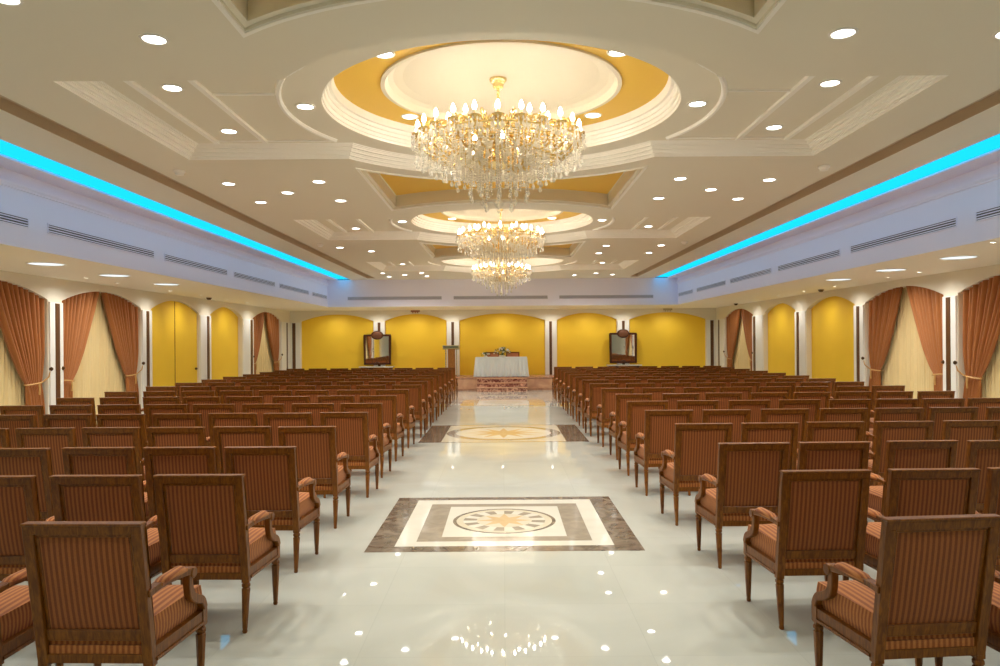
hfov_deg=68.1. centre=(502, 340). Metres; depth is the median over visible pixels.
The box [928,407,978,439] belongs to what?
armchair
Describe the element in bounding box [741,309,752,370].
drape
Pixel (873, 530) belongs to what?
seat cushion
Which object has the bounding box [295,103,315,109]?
recessed light
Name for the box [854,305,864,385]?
trim
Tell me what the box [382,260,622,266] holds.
ceiling
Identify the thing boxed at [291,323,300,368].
trim
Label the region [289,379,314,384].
armchair
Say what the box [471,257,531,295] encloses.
chandelier
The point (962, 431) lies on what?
armchair
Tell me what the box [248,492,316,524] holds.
seat cushion
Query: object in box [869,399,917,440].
armchair
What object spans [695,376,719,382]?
armchair
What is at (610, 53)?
recessed light
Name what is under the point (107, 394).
armchair
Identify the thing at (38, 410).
armchair
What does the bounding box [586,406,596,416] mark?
seat cushion
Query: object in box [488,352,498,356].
chair
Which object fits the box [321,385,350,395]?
armchair
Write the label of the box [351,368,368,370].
armchair
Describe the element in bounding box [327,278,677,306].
wall
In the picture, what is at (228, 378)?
armchair
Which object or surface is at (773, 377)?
armchair
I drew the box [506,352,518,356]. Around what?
chair
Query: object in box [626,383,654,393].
armchair
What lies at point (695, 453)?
armchair
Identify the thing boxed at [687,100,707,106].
recessed light
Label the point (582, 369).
armchair
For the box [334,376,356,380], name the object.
armchair
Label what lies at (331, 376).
armchair
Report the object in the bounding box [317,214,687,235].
ceiling
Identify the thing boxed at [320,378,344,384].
armchair
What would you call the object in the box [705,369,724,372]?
armchair
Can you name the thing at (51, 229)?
air vent
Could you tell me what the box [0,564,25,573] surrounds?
seat cushion
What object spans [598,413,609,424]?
seat cushion
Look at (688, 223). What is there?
trim
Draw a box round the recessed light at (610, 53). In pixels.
[607,50,625,56]
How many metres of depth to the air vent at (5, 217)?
8.96 m
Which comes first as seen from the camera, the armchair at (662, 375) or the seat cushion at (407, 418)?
the seat cushion at (407, 418)
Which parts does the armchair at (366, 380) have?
frame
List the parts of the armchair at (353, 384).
frame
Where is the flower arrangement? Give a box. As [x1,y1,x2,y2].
[493,347,510,356]
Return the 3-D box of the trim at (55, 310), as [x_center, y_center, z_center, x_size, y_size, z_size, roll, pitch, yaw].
[-8.029,0.556,13.315,0.055,2.500,0.430,0,0,0]
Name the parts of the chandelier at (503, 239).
crown, arm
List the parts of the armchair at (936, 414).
panel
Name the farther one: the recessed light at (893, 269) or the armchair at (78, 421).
the recessed light at (893, 269)
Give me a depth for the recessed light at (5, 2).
4.54 m
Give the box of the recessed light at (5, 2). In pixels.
[0,0,23,5]
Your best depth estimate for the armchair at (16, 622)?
3.48 m
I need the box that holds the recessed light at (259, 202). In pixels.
[254,201,267,203]
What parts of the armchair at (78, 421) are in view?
panel, frame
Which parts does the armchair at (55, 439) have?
panel, frame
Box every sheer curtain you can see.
[0,328,24,405]
[73,293,125,421]
[256,317,273,373]
[732,313,750,368]
[881,287,933,398]
[981,335,999,397]
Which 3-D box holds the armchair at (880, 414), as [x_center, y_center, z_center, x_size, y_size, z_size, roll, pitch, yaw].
[4.445,1.234,8.574,0.600,0.969,0.623,0,0,0]
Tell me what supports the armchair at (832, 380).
on the floor
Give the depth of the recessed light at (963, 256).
10.93 m
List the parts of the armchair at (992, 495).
frame, panel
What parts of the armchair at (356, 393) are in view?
panel, frame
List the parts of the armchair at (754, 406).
panel, frame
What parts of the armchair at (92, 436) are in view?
panel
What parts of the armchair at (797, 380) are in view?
frame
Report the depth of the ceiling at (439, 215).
15.01 m
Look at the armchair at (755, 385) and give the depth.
13.40 m
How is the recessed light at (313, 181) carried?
in the ceiling at (43, 42)
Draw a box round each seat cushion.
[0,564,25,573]
[0,585,32,641]
[49,585,201,653]
[144,492,148,516]
[147,528,160,564]
[171,527,275,572]
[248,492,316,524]
[300,465,346,489]
[337,446,375,465]
[369,433,388,449]
[390,423,401,436]
[403,414,412,425]
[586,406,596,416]
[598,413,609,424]
[611,421,623,431]
[620,431,643,447]
[637,444,673,463]
[663,462,715,486]
[698,488,777,520]
[747,524,854,568]
[816,579,973,649]
[865,522,880,556]
[868,460,881,483]
[868,486,882,512]
[869,428,872,440]
[989,582,999,633]
[996,556,999,564]
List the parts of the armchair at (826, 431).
panel, frame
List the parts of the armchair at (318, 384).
frame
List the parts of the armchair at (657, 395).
panel, frame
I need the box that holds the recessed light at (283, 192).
[281,191,294,193]
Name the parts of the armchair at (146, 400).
panel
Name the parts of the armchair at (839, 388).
panel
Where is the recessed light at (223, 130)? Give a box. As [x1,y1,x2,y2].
[219,128,238,133]
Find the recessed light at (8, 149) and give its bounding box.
[0,139,346,278]
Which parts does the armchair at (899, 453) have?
armrest, panel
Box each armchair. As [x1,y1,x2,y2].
[0,405,43,427]
[0,415,36,447]
[0,428,10,447]
[0,448,53,520]
[0,475,54,580]
[0,568,63,665]
[15,427,76,474]
[20,521,207,665]
[43,414,92,446]
[49,405,93,426]
[49,474,182,584]
[56,398,96,426]
[61,447,148,521]
[81,427,146,491]
[96,414,147,465]
[97,404,147,437]
[100,397,137,404]
[104,391,143,411]
[142,397,180,424]
[143,391,176,396]
[143,446,217,527]
[145,404,187,426]
[146,386,181,403]
[146,427,206,446]
[152,413,209,441]
[153,474,280,633]
[175,383,202,398]
[180,386,210,403]
[181,391,215,403]
[183,397,220,412]
[192,404,235,445]
[201,379,226,385]
[208,382,234,390]
[208,413,257,445]
[213,426,271,473]
[215,386,244,396]
[220,390,253,403]
[223,377,246,381]
[224,446,320,572]
[226,396,263,412]
[231,379,255,385]
[240,382,267,390]
[242,404,284,425]
[243,374,264,378]
[250,385,279,395]
[251,376,273,381]
[259,372,279,375]
[259,390,291,403]
[261,379,286,385]
[263,413,312,445]
[268,374,289,378]
[272,382,298,389]
[273,396,309,412]
[274,370,293,373]
[277,426,350,528]
[278,376,301,381]
[284,372,303,375]
[286,385,315,395]
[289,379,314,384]
[292,403,333,425]
[295,374,316,378]
[296,390,328,402]
[297,370,315,373]
[305,376,328,381]
[305,382,331,389]
[308,372,328,375]
[309,368,326,371]
[317,396,354,411]
[320,370,338,373]
[320,374,340,378]
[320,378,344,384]
[320,412,379,497]
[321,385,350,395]
[330,368,347,371]
[332,371,352,375]
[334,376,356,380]
[337,381,363,389]
[337,390,369,402]
[340,403,391,477]
[343,370,361,373]
[346,373,367,377]
[349,378,373,384]
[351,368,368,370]
[356,371,376,375]
[356,385,385,395]
[360,395,404,461]
[362,376,384,380]
[369,381,395,389]
[372,373,392,377]
[373,368,390,370]
[376,389,415,447]
[379,378,403,384]
[380,371,400,374]
[388,369,406,372]
[390,375,412,380]
[392,385,426,437]
[397,373,417,377]
[400,381,431,429]
[404,371,423,374]
[409,378,437,422]
[410,369,428,372]
[416,375,442,416]
[423,373,446,411]
[428,371,450,406]
[432,369,453,402]
[437,368,457,399]
[552,367,571,398]
[555,368,576,401]
[559,370,580,405]
[562,372,585,410]
[566,374,592,415]
[572,377,599,421]
[578,380,608,428]
[580,368,598,371]
[584,383,618,435]
[586,370,605,373]
[591,372,611,376]
[596,388,634,446]
[597,374,620,379]
[598,366,615,369]
[603,368,620,371]
[605,376,629,382]
[608,394,652,459]
[610,370,629,373]
[614,379,640,387]
[616,371,637,375]
[617,401,668,475]
[618,366,636,369]
[625,368,643,371]
[625,374,647,379]
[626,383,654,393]
[634,369,653,373]
[634,410,692,495]
[636,376,660,382]
[639,366,656,368]
[642,387,674,400]
[643,371,664,375]
[647,379,674,387]
[653,374,675,378]
[657,369,676,373]
[659,423,732,525]
[661,383,690,392]
[662,393,698,409]
[664,376,689,382]
[669,371,690,375]
[670,367,688,370]
[677,400,718,422]
[679,379,705,386]
[680,373,703,378]
[681,369,700,372]
[683,387,715,399]
[693,367,712,370]
[694,371,715,375]
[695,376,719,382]
[695,442,789,568]
[696,383,725,392]
[702,409,750,441]
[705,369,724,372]
[705,393,742,408]
[708,373,731,378]
[711,379,737,386]
[715,367,734,370]
[719,371,740,375]
[720,387,752,399]
[725,376,749,381]
[728,400,770,422]
[729,369,749,372]
[731,382,760,392]
[736,373,759,378]
[740,422,799,469]
[743,469,871,629]
[744,379,771,386]
[746,371,767,375]
[751,392,787,408]
[753,375,777,381]
[759,386,791,398]
[760,408,809,459]
[762,373,785,377]
[766,382,795,398]
[776,378,803,387]
[778,399,820,421]
[784,375,809,381]
[793,392,830,407]
[795,386,828,391]
[796,421,864,469]
[797,441,870,469]
[800,382,830,391]
[808,378,835,396]
[811,514,999,665]
[819,408,867,440]
[828,399,871,440]
[830,381,864,398]
[834,391,871,413]
[836,386,869,391]
[842,468,980,580]
[866,408,923,459]
[867,440,958,521]
[868,421,933,521]
[869,391,913,428]
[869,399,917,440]
[870,385,904,417]
[917,391,954,407]
[921,398,964,420]
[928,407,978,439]
[935,570,999,665]
[942,420,999,467]
[965,440,999,513]
[967,398,999,419]
[975,467,999,571]
[985,407,999,419]
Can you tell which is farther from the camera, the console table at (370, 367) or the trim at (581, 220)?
the console table at (370, 367)
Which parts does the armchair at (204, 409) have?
panel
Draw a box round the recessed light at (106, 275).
[98,274,130,276]
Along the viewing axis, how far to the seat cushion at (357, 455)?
8.32 m
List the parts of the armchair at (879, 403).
panel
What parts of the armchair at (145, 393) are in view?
panel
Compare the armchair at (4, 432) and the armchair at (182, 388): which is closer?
the armchair at (4, 432)
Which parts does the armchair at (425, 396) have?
frame, panel, leg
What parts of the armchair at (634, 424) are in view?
leg, armrest, seat frame, leg, panel, frame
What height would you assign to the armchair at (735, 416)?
0.969 m
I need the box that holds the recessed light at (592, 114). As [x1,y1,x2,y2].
[584,112,601,117]
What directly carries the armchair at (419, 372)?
on the floor
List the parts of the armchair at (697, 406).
panel, frame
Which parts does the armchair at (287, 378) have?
frame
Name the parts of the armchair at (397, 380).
frame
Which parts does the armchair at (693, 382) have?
panel, frame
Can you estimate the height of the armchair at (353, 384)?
0.969 m
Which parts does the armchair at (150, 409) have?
panel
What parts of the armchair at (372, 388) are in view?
panel, frame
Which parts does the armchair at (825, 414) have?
panel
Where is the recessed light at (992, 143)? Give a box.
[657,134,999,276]
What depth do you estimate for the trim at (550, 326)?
27.97 m
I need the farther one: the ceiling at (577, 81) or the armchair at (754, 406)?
the armchair at (754, 406)
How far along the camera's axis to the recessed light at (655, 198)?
10.96 m
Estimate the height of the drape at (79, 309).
2.902 m
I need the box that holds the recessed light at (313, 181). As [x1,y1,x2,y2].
[311,180,325,183]
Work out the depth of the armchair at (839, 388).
12.15 m
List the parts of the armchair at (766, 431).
panel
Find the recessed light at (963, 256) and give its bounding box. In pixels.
[938,255,979,259]
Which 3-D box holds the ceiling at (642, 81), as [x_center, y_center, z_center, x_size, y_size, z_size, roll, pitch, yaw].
[-0.017,-2.460,7.200,3.180,0.001,3.180,0,0,0]
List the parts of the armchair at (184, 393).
panel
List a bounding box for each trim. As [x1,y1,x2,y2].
[48,302,63,413]
[53,63,947,174]
[141,310,152,413]
[199,315,211,382]
[242,319,253,376]
[281,322,290,369]
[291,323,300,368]
[294,217,709,243]
[322,76,680,154]
[367,260,637,272]
[374,322,384,365]
[411,213,592,232]
[442,258,562,266]
[447,321,458,374]
[545,321,556,374]
[617,320,628,363]
[706,320,714,365]
[715,319,724,366]
[752,315,763,370]
[794,311,806,374]
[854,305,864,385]
[942,296,957,397]
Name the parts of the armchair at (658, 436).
leg, armrest, leg, seat frame, panel, frame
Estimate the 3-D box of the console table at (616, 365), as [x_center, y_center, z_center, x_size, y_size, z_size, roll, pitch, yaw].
[4.539,1.301,27.740,1.280,0.835,0.400,0,0,0]
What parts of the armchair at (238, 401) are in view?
panel, frame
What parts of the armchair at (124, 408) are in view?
panel, frame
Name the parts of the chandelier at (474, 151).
arm, arm, arm, arm, arm, arm, arm, bulb, arm, arm, bulb, rod, crown, arm, arm, arm, arm, bulb, arm, arm, bulb, arm, arm, arm, bulb, arm, arm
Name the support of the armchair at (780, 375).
on the floor
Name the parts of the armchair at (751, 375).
frame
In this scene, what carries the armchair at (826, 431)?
on the floor
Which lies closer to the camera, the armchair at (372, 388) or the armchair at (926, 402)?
the armchair at (926, 402)
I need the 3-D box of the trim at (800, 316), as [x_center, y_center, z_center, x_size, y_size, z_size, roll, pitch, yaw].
[8.036,0.444,20.000,0.055,2.500,0.760,0,0,0]
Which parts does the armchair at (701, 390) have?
frame, panel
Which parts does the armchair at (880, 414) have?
panel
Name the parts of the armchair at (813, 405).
panel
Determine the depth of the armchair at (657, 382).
14.62 m
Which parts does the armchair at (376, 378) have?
frame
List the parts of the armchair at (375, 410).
frame, panel, leg, seat frame, armrest, leg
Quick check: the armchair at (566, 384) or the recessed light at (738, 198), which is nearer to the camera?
the recessed light at (738, 198)
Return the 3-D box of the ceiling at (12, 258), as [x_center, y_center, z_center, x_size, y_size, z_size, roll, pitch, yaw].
[-0.008,-1.190,12.000,16.120,0.001,32.000,0,0,0]
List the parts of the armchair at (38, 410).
panel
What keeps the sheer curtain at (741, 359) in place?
hanging from the wall at (830, 314)
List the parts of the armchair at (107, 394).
frame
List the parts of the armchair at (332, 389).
panel, frame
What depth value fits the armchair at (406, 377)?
17.12 m
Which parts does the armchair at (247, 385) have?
frame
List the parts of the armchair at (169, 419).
frame, panel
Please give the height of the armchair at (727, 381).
0.969 m
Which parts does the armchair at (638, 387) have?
frame, panel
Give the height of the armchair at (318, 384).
0.969 m
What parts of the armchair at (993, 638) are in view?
leg, seat frame, armrest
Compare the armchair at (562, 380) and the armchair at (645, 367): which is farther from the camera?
the armchair at (645, 367)
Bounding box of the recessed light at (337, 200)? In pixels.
[334,199,346,201]
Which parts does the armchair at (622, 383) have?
panel, frame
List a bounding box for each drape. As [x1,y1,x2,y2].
[0,280,52,413]
[62,292,99,397]
[101,292,144,394]
[253,312,264,373]
[265,312,282,369]
[723,309,740,366]
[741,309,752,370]
[861,287,902,391]
[906,286,943,390]
[953,275,999,406]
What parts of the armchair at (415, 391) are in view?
frame, panel, leg, armrest, leg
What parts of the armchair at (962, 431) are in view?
frame, panel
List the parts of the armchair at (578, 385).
panel, frame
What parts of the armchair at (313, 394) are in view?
panel, frame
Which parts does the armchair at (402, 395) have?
panel, frame, leg, seat frame, armrest, leg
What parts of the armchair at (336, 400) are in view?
panel, frame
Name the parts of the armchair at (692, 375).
frame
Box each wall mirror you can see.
[363,331,390,364]
[609,329,636,362]
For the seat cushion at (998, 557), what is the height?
0.175 m
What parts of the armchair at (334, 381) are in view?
frame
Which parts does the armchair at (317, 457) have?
frame, panel, seat frame, leg, armrest, leg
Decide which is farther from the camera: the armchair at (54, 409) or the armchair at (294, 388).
the armchair at (294, 388)
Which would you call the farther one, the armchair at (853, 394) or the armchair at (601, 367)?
the armchair at (601, 367)
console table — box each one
[359,366,394,369]
[606,364,641,367]
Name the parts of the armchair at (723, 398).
panel, frame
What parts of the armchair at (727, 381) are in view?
panel, frame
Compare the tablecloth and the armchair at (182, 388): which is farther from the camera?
the tablecloth
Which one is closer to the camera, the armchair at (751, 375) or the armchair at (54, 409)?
the armchair at (54, 409)
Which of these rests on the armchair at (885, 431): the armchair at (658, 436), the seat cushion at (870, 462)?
the seat cushion at (870, 462)
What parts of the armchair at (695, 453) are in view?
leg, armrest, leg, seat frame, panel, frame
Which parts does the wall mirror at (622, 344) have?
glass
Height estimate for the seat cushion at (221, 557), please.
0.175 m
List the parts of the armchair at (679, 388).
panel, frame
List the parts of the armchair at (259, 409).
panel, frame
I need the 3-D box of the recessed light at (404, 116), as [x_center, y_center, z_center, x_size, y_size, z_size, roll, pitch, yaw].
[-1.017,-2.448,8.080,0.196,0.010,0.196,0,0,0]
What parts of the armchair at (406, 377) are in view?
frame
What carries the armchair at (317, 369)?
on the floor
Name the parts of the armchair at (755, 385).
panel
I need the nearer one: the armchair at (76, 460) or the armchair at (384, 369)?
the armchair at (76, 460)
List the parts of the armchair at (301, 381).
frame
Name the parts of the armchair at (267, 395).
panel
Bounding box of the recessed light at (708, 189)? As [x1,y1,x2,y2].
[704,188,717,190]
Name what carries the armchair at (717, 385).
on the floor
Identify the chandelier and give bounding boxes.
[411,76,585,213]
[455,209,545,273]
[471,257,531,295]
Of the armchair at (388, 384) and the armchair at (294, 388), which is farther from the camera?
the armchair at (388, 384)
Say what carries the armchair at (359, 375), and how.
on the floor
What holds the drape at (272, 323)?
hanging from the wall at (226, 317)
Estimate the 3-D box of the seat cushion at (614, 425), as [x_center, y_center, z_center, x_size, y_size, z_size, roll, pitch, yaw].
[1.909,1.291,11.093,0.530,0.175,0.506,0,0,0]
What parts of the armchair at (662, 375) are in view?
frame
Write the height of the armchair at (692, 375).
0.969 m
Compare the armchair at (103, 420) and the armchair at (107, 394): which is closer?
the armchair at (103, 420)
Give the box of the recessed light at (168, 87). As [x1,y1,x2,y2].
[160,84,183,91]
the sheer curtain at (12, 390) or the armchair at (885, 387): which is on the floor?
the armchair at (885, 387)
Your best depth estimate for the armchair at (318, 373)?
19.60 m
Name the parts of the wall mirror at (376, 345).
glass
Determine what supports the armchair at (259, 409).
on the floor
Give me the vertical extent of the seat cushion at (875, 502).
0.175 m
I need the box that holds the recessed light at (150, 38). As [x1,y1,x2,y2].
[138,33,169,44]
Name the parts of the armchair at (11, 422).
panel, frame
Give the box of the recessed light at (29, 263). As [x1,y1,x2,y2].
[26,262,66,265]
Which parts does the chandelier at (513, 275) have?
crown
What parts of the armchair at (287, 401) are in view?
panel, frame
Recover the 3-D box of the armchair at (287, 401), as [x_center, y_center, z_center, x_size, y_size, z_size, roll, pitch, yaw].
[-3.073,1.287,11.028,0.600,0.969,0.623,0,0,0]
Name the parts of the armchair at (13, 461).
panel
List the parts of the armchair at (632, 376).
frame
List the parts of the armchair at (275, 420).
panel, frame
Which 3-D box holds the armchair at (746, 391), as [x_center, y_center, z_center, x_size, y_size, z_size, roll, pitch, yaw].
[3.830,1.239,12.438,0.600,0.969,0.623,0,0,-1]
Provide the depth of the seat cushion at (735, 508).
5.67 m
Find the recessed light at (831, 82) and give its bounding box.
[818,79,841,86]
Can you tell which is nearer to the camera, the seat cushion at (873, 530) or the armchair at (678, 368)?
the seat cushion at (873, 530)
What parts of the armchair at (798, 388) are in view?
panel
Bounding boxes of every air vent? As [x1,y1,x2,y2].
[0,211,28,228]
[47,223,154,257]
[164,253,227,275]
[234,271,274,286]
[279,283,308,294]
[312,292,326,298]
[347,296,441,299]
[453,295,547,299]
[559,294,653,298]
[678,289,692,296]
[696,280,725,291]
[730,268,770,283]
[777,249,840,271]
[850,217,956,253]
[975,205,999,221]
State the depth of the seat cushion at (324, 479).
6.95 m
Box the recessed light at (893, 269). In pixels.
[874,268,907,271]
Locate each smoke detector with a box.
[173,169,185,175]
[818,165,829,170]
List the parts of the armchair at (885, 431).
panel, frame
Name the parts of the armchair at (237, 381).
frame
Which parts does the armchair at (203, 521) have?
leg, panel, frame, seat frame, leg, armrest, leg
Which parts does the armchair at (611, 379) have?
frame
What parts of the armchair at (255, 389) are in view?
panel, frame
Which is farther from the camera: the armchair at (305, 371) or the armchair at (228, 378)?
the armchair at (305, 371)
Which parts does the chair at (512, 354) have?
panel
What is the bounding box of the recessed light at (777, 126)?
[764,124,783,129]
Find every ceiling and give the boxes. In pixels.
[0,0,999,279]
[0,238,999,310]
[103,32,899,155]
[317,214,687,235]
[334,40,668,132]
[380,40,621,124]
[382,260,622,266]
[422,211,581,223]
[441,209,562,221]
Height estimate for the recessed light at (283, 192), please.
0.010 m
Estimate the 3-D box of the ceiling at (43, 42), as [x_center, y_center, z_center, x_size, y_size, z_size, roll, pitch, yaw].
[-0.015,-2.155,10.500,11.140,0.110,29.000,0,0,0]
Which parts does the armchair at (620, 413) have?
leg, seat frame, armrest, leg, panel, frame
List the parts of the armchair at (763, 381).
frame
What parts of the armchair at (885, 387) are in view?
panel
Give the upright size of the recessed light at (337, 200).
0.010 m
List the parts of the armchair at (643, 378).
frame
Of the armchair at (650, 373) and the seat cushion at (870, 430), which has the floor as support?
the armchair at (650, 373)
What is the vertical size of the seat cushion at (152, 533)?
0.175 m
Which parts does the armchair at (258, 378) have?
frame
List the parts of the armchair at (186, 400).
panel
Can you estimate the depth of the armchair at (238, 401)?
10.76 m
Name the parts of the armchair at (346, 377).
frame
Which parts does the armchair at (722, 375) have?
frame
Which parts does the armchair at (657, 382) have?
panel, frame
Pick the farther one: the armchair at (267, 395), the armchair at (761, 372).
the armchair at (761, 372)
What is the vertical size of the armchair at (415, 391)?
0.969 m
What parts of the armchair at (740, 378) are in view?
frame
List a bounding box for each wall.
[0,153,337,306]
[0,270,289,413]
[290,308,715,374]
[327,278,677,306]
[667,148,999,303]
[716,264,999,397]
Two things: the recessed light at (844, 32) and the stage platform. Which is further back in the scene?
the stage platform
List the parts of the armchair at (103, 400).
panel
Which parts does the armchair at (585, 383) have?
panel, frame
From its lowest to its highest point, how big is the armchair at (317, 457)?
0.969 m
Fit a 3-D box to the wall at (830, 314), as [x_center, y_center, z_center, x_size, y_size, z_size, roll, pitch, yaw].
[8.202,0.223,12.000,0.280,2.940,32.000,0,0,0]
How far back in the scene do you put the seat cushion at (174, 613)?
3.33 m
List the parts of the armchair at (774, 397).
panel, frame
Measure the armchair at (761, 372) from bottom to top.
0.969 m
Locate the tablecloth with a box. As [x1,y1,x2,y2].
[474,357,528,376]
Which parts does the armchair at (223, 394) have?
panel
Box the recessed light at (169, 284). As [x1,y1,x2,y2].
[153,283,180,285]
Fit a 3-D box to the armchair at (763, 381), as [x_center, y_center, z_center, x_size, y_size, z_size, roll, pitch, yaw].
[5.040,1.230,14.904,0.600,0.969,0.623,0,0,-1]
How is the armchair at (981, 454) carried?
on the floor
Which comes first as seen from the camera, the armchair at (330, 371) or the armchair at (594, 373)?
the armchair at (594, 373)
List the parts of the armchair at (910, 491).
seat frame, armrest, panel, frame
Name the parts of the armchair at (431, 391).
frame, panel, leg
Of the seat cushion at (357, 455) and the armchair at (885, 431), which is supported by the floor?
the armchair at (885, 431)
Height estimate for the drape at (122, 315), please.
2.901 m
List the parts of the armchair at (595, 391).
leg, armrest, seat frame, leg, panel, frame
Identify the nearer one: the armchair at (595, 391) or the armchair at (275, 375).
the armchair at (595, 391)
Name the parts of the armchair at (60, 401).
panel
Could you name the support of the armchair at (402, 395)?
on the floor
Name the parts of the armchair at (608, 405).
leg, armrest, seat frame, leg, panel, frame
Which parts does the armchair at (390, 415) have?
panel, frame, leg, seat frame, armrest, leg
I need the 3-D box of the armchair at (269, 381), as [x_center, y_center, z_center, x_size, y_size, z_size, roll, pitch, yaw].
[-4.925,1.300,16.169,0.600,0.969,0.623,0,0,-1]
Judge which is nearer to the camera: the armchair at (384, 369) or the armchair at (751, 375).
the armchair at (751, 375)
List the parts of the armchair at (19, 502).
seat frame, panel, frame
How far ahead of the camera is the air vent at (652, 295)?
24.99 m
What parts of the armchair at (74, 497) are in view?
panel, frame, armrest, seat frame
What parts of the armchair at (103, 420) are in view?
panel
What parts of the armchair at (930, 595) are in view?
leg, armrest, leg, seat frame, leg, frame, panel, leg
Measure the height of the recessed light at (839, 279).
0.010 m
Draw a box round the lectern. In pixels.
[443,345,459,375]
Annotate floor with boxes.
[0,390,999,665]
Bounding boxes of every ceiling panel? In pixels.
[211,0,785,37]
[356,166,647,210]
[419,241,585,257]
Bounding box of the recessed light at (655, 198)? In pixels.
[652,197,664,199]
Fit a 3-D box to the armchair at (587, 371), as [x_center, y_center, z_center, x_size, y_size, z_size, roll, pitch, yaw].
[2.465,1.248,19.907,0.600,0.969,0.623,0,0,0]
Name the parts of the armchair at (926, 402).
panel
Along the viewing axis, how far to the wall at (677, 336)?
28.10 m
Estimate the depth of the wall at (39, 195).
11.56 m
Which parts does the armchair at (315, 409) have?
panel, frame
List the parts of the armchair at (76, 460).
frame, panel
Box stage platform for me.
[455,375,553,390]
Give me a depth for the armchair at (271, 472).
5.60 m
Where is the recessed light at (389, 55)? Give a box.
[377,52,394,58]
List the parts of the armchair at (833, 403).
panel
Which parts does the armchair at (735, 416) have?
panel, frame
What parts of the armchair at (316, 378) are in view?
frame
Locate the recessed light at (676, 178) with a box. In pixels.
[673,177,687,180]
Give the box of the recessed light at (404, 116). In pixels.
[401,114,418,119]
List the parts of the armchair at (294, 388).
panel, frame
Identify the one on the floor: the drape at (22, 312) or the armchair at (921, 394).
the armchair at (921, 394)
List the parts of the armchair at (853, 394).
panel, frame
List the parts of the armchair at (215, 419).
panel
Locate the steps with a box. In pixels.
[477,377,527,391]
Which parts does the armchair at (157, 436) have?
panel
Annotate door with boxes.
[151,301,197,385]
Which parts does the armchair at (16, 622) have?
frame, armrest, seat frame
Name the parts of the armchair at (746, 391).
panel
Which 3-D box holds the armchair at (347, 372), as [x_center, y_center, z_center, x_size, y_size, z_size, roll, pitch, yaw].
[-4.259,1.295,19.918,0.600,0.969,0.623,0,0,-1]
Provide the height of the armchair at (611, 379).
0.969 m
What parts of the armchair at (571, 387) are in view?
panel, frame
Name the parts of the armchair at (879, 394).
panel, frame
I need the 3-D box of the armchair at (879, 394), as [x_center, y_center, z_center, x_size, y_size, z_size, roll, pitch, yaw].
[5.771,1.225,11.181,0.600,0.969,0.623,0,0,-1]
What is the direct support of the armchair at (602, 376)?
on the floor
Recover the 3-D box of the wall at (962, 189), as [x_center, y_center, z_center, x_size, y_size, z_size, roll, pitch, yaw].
[5.733,-1.710,10.500,0.350,0.960,29.000,0,0,0]
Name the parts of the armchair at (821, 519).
leg, armrest, leg, seat frame, panel, frame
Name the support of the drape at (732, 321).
hanging from the wall at (830, 314)
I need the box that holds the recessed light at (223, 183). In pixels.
[221,182,235,185]
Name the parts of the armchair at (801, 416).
panel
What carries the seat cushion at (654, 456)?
on the armchair at (658, 436)
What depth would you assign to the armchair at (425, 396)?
14.64 m
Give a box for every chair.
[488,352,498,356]
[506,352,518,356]
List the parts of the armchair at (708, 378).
frame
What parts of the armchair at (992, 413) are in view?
panel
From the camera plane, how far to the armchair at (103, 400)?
10.75 m
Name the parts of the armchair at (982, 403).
frame, panel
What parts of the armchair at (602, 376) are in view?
frame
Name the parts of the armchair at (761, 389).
panel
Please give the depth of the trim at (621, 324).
27.97 m
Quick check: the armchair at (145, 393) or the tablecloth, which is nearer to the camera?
the armchair at (145, 393)
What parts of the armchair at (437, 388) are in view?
frame, panel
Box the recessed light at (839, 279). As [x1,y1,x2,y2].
[825,278,851,280]
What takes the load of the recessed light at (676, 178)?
in the ceiling at (43, 42)
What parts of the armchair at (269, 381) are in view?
frame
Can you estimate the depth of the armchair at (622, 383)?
14.64 m
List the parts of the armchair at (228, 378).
frame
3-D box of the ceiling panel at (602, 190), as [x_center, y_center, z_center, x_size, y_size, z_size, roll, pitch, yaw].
[-0.015,-2.187,10.358,3.520,0.205,2.907,0,0,0]
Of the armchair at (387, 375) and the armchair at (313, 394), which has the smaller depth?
the armchair at (313, 394)
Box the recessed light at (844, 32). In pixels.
[828,27,858,38]
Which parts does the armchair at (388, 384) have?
frame, panel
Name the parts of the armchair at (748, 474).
leg, armrest, leg, seat frame, panel, frame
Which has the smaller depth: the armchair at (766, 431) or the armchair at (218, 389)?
the armchair at (766, 431)
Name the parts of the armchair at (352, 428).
panel, frame, seat frame, leg, armrest, leg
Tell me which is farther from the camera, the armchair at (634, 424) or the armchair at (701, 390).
the armchair at (701, 390)
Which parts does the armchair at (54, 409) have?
panel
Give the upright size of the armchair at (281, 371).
0.969 m
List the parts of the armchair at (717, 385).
panel, frame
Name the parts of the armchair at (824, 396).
panel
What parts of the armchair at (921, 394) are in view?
panel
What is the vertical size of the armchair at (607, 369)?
0.969 m
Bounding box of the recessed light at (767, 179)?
[762,178,776,181]
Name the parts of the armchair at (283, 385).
panel, frame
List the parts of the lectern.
name plate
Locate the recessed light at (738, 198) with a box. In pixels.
[731,197,744,199]
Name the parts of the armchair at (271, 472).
frame, panel, seat frame, leg, armrest, leg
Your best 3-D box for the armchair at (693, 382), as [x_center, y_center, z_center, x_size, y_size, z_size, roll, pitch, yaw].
[3.758,1.239,14.945,0.600,0.969,0.623,0,0,0]
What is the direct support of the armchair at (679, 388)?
on the floor
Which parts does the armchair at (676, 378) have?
frame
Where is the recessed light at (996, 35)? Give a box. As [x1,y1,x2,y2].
[992,31,999,38]
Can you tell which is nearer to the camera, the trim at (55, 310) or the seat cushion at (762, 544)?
the seat cushion at (762, 544)
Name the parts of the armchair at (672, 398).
frame, panel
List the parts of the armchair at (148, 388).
frame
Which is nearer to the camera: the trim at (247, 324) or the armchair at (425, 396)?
the armchair at (425, 396)
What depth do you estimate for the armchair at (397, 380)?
15.83 m
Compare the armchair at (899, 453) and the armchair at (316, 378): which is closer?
the armchair at (899, 453)
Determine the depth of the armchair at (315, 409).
9.47 m

